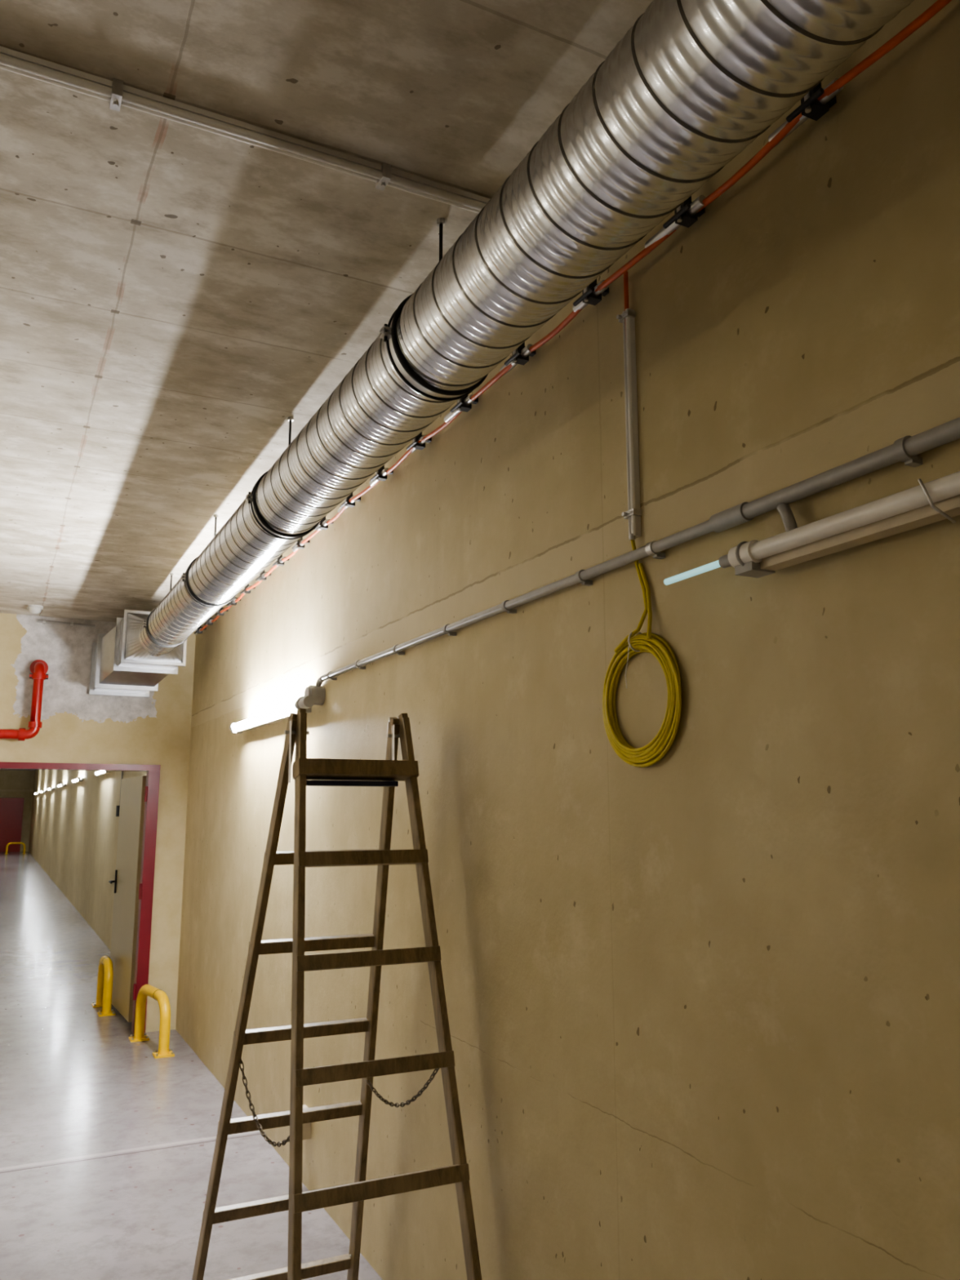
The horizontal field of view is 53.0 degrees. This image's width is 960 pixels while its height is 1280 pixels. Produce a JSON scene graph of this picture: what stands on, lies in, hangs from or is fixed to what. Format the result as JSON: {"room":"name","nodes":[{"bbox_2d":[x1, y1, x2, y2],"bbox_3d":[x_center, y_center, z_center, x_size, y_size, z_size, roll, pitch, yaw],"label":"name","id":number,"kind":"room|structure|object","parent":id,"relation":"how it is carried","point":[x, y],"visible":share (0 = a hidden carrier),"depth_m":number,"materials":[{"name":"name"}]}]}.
{"room":"underground passage","nodes":[
{"label":"underground passage","id":0,"kind":"room"},
{"bbox_2d":[0,770,35,851],"bbox_3d":[-19.383,6.727,37.904,3.160,3.180,0.200,5,-11,-26],"label":"wall","id":1,"kind":"structure","parent":0,"point":[13,784],"depth_m":38.39,"materials":[{"name":"paint"}]},
{"bbox_2d":[0,797,24,852],"bbox_3d":[-19.213,7.246,37.739,2.300,2.100,0.078,5,-11,-26],"label":"door","id":2,"kind":"structure","parent":1,"relation":"in","point":[11,808],"depth_m":38.06,"materials":[{"name":"red metal"}]},
{"bbox_2d":[0,613,195,1032],"bbox_3d":[-3.851,1.371,7.215,3.160,3.180,0.280,5,-11,-26],"label":"wall","id":3,"kind":"structure","parent":0,"point":[78,726],"depth_m":7.60,"materials":[{"name":"paint"}]},
{"bbox_2d":[0,659,48,741],"bbox_3d":[-4.238,0.381,6.931,2.046,0.638,0.177,5,-11,-26],"label":"pipe","id":4,"kind":"object","parent":3,"relation":"attached to","point":[38,668],"visible":1,"depth_m":7.28,"materials":[{"name":"metal"}]},
{"bbox_2d":[36,619,94,627],"bbox_3d":[-3.262,-0.131,7.596,0.420,0.030,0.034,5,-11,-26],"label":"conduit","id":5,"kind":"object","parent":3,"relation":"attached to","point":[44,621],"visible":1,"depth_m":7.59,"materials":[{"name":"grey plastic"}]},
{"bbox_2d":[0,761,160,1034],"bbox_3d":[-3.775,1.936,7.143,2.544,2.042,0.342,5,-11,-26],"label":"door frame","id":6,"kind":"structure","parent":3,"relation":"in","point":[145,888],"depth_m":7.55,"materials":[{"name":"metal"}]},
{"bbox_2d":[108,775,146,1022],"bbox_3d":[-3.057,2.159,8.268,0.161,1.940,1.052,5,-11,-26],"label":"door","id":7,"kind":"structure","parent":3,"relation":"in","point":[126,882],"depth_m":8.14,"materials":[{"name":"beige paint"}]},
{"bbox_2d":[0,851,382,1279],"bbox_3d":[-7.961,4.453,15.044,3.560,0.200,51.400,5,-11,-26],"label":"floor","id":8,"kind":"structure","parent":0,"point":[107,1145],"depth_m":5.00,"materials":[{"name":"concrete"}]},
{"bbox_2d":[5,842,26,853],"bbox_3d":[-17.489,7.837,36.287,0.730,0.438,0.130,5,-11,-26],"label":"hoop","id":9,"kind":"object","parent":8,"relation":"on","point":[9,843],"visible":1,"depth_m":36.29,"materials":[{"name":"metal"}]},
{"bbox_2d":[91,955,115,1016],"bbox_3d":[-3.224,2.948,8.278,0.140,0.438,0.550,5,-11,-26],"label":"hoop","id":10,"kind":"object","parent":8,"relation":"on","point":[105,970],"visible":1,"depth_m":8.12,"materials":[{"name":"metal"}]},
{"bbox_2d":[128,984,174,1058],"bbox_3d":[-2.377,2.736,6.991,0.149,0.413,0.726,7,-12,-35],"label":"hoop","id":11,"kind":"object","parent":8,"relation":"on","point":[146,990],"visible":1,"depth_m":6.86,"materials":[{"name":"metal"}]},
{"bbox_2d":[191,708,481,1279],"bbox_3d":[-0.463,1.240,3.077,0.648,2.030,1.074,5,-11,-26],"label":"step ladder","id":12,"kind":"object","parent":8,"relation":"on","point":[338,772],"visible":1,"depth_m":3.12,"materials":[{"name":"brown wood"}]},
{"bbox_2d":[0,0,653,770],"bbox_3d":[-7.961,1.123,15.625,3.560,0.200,51.400,5,-11,-26],"label":"ceiling","id":13,"kind":"structure","parent":0,"point":[172,293],"depth_m":2.50,"materials":[{"name":"concrete"}]},
{"bbox_2d":[26,604,43,614],"bbox_3d":[-3.306,-0.223,7.157,0.110,0.060,0.110,5,-11,-26],"label":"smoke detector","id":14,"kind":"object","parent":13,"relation":"attached to","point":[33,609],"visible":1,"depth_m":7.12,"materials":[{"name":"white plastic"}]},
{"bbox_2d":[0,45,489,213],"bbox_3d":[-1.040,-1.154,1.864,3.080,0.044,0.050,5,-11,-26],"label":"conduit","id":15,"kind":"object","parent":13,"relation":"attached to","point":[114,91],"visible":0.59,"depth_m":2.10,"materials":[{"name":"white plastic"}]},
{"bbox_2d":[88,0,914,697],"bbox_3d":[-0.648,-0.599,3.432,0.545,0.600,9.854,5,-11,-26],"label":"air duct","id":16,"kind":"object","parent":13,"relation":"attached to","point":[691,84],"visible":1,"depth_m":1.81,"materials":[{"name":"silver metal"}]},
{"bbox_2d":[28,0,959,1279],"bbox_3d":[-6.457,2.917,16.073,0.200,3.180,51.000,5,-11,-26],"label":"wall","id":17,"kind":"structure","parent":0,"point":[702,1000],"depth_m":2.29,"materials":[{"name":"paint"}]},
{"bbox_2d":[57,783,66,787],"bbox_3d":[-9.386,3.266,21.619,0.112,0.066,1.500,5,-11,-26],"label":"lamp","id":18,"kind":"object","parent":17,"relation":"attached to","point":[61,784],"visible":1,"depth_m":21.35,"materials":[{"name":"white plastic"}]},
{"bbox_2d":[71,777,84,782],"bbox_3d":[-7.333,2.558,17.564,0.112,0.066,1.500,5,-11,-26],"label":"lamp","id":19,"kind":"object","parent":17,"relation":"attached to","point":[78,780],"visible":1,"depth_m":17.15,"materials":[{"name":"white plastic"}]},
{"bbox_2d":[94,770,112,775],"bbox_3d":[-5.281,1.850,13.508,0.112,0.066,1.500,5,-11,-26],"label":"lamp","id":20,"kind":"object","parent":17,"relation":"attached to","point":[100,772],"visible":0.64,"depth_m":13.47,"materials":[{"name":"white plastic"}]},
{"bbox_2d":[115,800,119,816],"bbox_3d":[-4.328,2.025,11.597,0.059,0.184,0.364,5,-11,-26],"label":"light switch","id":21,"kind":"object","parent":17,"relation":"attached to","point":[117,808],"depth_m":11.66,"materials":[{"name":"grey plastic"}]},
{"bbox_2d":[120,770,123,783],"bbox_3d":[-4.230,1.632,11.466,0.059,0.145,0.187,5,-11,-26],"label":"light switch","id":22,"kind":"object","parent":17,"relation":"attached to","point":[122,775],"depth_m":11.78,"materials":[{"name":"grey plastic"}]},
{"bbox_2d":[229,684,325,733],"bbox_3d":[-1.173,0.402,5.388,0.120,0.126,1.670,5,-11,-26],"label":"lamp","id":23,"kind":"object","parent":17,"relation":"attached to","point":[313,695],"visible":0.94,"depth_m":5.02,"materials":[{"name":"white plastic"}]},
{"bbox_2d":[302,1104,311,1139],"bbox_3d":[-0.820,2.212,4.417,0.064,0.120,0.100,5,-11,-26],"label":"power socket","id":24,"kind":"object","parent":17,"relation":"attached to","point":[306,1126],"visible":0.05,"depth_m":4.37,"materials":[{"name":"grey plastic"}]},
{"bbox_2d":[194,0,951,635],"bbox_3d":[-0.339,-0.748,3.934,0.082,0.104,8.715,5,-11,-26],"label":"cable","id":25,"kind":"object","parent":17,"relation":"attached to","point":[818,101],"visible":0.91,"depth_m":2.37,"materials":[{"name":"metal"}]},
{"bbox_2d":[616,271,641,540],"bbox_3d":[0.383,-0.613,2.493,0.036,0.735,0.042,5,-11,-26],"label":"conduit","id":26,"kind":"object","parent":17,"relation":"attached to","point":[633,513],"visible":0.98,"depth_m":2.48,"materials":[{"name":"white plastic"}]},
{"bbox_2d":[315,417,959,686],"bbox_3d":[0.890,-0.367,1.401,0.050,0.073,7.563,5,-11,-26],"label":"conduit","id":27,"kind":"object","parent":17,"relation":"attached to","point":[906,449],"visible":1,"depth_m":2.05,"materials":[{"name":"grey plastic"}]},
{"bbox_2d":[602,539,681,767],"bbox_3d":[0.385,0.027,2.371,0.054,0.569,0.319,4,-11,-23],"label":"cable coil","id":28,"kind":"object","parent":17,"relation":"attached to","point":[647,755],"visible":1,"depth_m":2.34,"materials":[{"name":"yellow plastic"}]},
{"bbox_2d":[663,471,959,585],"bbox_3d":[0.830,-0.286,1.440,0.112,0.154,1.710,5,-11,-26],"label":"lamp","id":29,"kind":"object","parent":17,"relation":"attached to","point":[938,500],"visible":1,"depth_m":1.73,"materials":[{"name":"white plastic"}]}
]}

